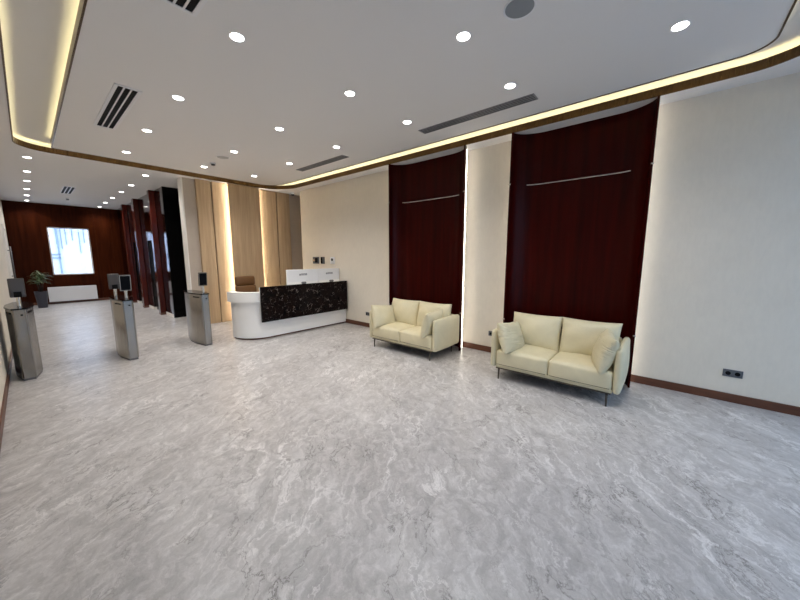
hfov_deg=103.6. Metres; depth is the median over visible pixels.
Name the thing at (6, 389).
baseboard
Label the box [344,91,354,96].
recessed light
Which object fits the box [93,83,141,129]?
ceiling vent
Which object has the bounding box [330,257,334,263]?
thermostat
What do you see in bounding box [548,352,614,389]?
seat cushion
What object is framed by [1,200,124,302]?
wall
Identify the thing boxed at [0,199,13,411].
wall
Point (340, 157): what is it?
ceiling vent
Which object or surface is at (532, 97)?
ceiling vent
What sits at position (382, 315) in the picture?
throw pillow
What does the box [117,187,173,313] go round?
wall
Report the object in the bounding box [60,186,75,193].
ceiling vent
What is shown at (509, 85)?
recessed light
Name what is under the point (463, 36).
recessed light
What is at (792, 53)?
trim
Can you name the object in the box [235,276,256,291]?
office chair
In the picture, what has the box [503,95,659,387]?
wall panel
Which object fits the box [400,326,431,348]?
seat cushion
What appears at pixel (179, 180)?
trim
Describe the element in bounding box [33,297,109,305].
baseboard
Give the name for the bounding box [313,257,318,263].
intercom panel
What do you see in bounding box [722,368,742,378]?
wall socket
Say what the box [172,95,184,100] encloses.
recessed light
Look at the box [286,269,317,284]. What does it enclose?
monitor
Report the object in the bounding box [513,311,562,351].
cushion
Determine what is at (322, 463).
floor
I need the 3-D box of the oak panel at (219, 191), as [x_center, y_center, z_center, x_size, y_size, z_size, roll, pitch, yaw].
[-4.347,-1.161,7.940,0.079,3.418,0.525,7,10,40]
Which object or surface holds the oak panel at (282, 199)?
attached to the wall at (188, 184)
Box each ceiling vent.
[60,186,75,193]
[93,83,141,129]
[162,0,207,16]
[296,155,347,171]
[418,93,537,133]
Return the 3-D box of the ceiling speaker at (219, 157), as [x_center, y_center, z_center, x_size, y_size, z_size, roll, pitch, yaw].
[-3.202,-2.572,5.691,0.210,0.008,0.210,7,10,40]
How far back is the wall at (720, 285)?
3.65 m
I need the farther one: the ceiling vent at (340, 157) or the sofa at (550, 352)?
the ceiling vent at (340, 157)
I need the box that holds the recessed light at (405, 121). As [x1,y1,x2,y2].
[403,120,411,123]
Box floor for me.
[0,300,799,599]
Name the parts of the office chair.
backrest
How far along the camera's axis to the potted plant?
10.10 m
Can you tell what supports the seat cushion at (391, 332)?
on the sofa at (409, 315)
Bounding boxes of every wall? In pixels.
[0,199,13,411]
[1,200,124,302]
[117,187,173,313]
[161,186,186,317]
[182,177,302,300]
[300,72,799,406]
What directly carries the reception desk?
on the floor
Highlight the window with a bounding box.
[46,227,94,274]
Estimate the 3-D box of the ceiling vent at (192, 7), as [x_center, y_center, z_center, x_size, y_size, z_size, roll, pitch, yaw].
[-0.985,-2.024,1.744,1.600,0.009,0.230,7,10,40]
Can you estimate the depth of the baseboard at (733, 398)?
3.73 m
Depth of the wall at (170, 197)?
8.38 m
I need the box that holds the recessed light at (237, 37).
[229,32,244,42]
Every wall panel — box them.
[388,145,466,350]
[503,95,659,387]
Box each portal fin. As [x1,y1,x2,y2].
[120,204,136,302]
[131,198,148,307]
[146,190,165,314]
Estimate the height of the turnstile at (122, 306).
1.357 m
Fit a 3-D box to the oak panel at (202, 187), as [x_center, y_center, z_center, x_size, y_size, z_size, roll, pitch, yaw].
[-4.632,-1.115,7.608,0.079,3.418,0.315,7,10,40]
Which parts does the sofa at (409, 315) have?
armrest, frame, rail, armrest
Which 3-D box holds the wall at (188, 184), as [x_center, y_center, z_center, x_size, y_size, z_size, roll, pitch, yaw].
[-3.723,-1.370,8.910,0.250,3.565,3.990,7,10,40]
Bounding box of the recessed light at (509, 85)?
[504,83,515,88]
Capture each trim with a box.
[0,24,799,188]
[50,0,796,185]
[137,300,173,316]
[177,177,191,289]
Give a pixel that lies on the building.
(70, 250)
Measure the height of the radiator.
0.504 m
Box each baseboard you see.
[0,348,12,451]
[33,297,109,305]
[345,319,799,416]
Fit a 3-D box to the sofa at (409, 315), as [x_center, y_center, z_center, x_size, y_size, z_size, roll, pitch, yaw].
[0.228,0.458,5.625,1.528,0.848,0.772,7,10,40]
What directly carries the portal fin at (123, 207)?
attached to the wall at (142, 201)
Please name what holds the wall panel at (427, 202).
attached to the wall at (720, 285)
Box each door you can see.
[0,224,15,301]
[135,243,142,302]
[150,241,158,309]
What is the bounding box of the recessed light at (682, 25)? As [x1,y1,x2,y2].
[670,20,690,31]
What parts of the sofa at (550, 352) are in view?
armrest, rail, frame, backrest, leg, armrest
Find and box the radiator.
[47,285,97,301]
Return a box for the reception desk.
[227,281,347,339]
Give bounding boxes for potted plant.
[27,271,52,307]
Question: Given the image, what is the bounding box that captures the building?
[48,228,92,273]
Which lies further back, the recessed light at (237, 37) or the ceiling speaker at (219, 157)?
the ceiling speaker at (219, 157)
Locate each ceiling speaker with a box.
[216,156,228,159]
[503,0,535,20]
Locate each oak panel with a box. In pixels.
[194,179,220,323]
[210,181,234,321]
[228,183,264,291]
[259,189,279,286]
[275,192,291,285]
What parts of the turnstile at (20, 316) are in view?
plate, reader post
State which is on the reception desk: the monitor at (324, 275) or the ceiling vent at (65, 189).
the monitor at (324, 275)
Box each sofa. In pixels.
[369,298,458,360]
[491,311,629,406]
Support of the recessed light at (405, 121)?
in the ceiling
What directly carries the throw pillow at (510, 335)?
on the sofa at (550, 352)
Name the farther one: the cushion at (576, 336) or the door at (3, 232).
the door at (3, 232)
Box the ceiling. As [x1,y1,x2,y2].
[0,0,799,209]
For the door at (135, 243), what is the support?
in the wall at (142, 201)
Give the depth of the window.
11.29 m
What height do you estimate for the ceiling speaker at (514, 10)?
0.009 m
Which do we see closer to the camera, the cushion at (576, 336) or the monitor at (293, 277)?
the cushion at (576, 336)
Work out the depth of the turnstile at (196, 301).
5.87 m
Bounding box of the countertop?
[227,291,259,302]
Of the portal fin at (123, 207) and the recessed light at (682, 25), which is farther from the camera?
the portal fin at (123, 207)
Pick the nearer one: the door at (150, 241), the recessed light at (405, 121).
the recessed light at (405, 121)
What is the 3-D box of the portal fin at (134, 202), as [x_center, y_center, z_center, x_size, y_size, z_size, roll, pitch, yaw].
[-8.297,-1.457,10.067,0.224,3.420,0.132,7,10,40]
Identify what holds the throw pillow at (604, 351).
on the sofa at (550, 352)
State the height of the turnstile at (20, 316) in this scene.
1.357 m
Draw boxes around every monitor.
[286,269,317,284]
[317,268,338,282]
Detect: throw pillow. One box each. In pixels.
[371,305,394,327]
[420,308,442,337]
[497,322,523,353]
[591,329,619,374]
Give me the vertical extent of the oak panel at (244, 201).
3.418 m
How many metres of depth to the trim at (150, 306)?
9.88 m
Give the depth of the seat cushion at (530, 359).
4.07 m
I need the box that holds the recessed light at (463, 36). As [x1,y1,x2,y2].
[456,31,470,41]
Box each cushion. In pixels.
[373,321,414,341]
[392,298,419,325]
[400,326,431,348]
[416,301,451,325]
[496,344,557,374]
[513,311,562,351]
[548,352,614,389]
[558,317,622,360]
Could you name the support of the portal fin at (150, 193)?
attached to the wall at (142, 201)
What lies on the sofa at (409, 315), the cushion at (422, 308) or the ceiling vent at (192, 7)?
the cushion at (422, 308)
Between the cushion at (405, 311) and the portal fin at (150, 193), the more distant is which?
the portal fin at (150, 193)
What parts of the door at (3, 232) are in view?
handle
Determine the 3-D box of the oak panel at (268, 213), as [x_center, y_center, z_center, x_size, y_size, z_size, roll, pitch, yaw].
[-3.696,-1.266,8.699,0.079,3.418,0.705,7,10,40]
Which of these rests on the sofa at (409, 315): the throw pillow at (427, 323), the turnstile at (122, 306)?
the throw pillow at (427, 323)
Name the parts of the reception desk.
stone panel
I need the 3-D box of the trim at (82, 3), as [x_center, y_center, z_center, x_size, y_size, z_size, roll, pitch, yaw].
[-1.273,-2.372,3.938,8.445,0.089,3.890,7,10,40]
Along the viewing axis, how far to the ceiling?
3.06 m

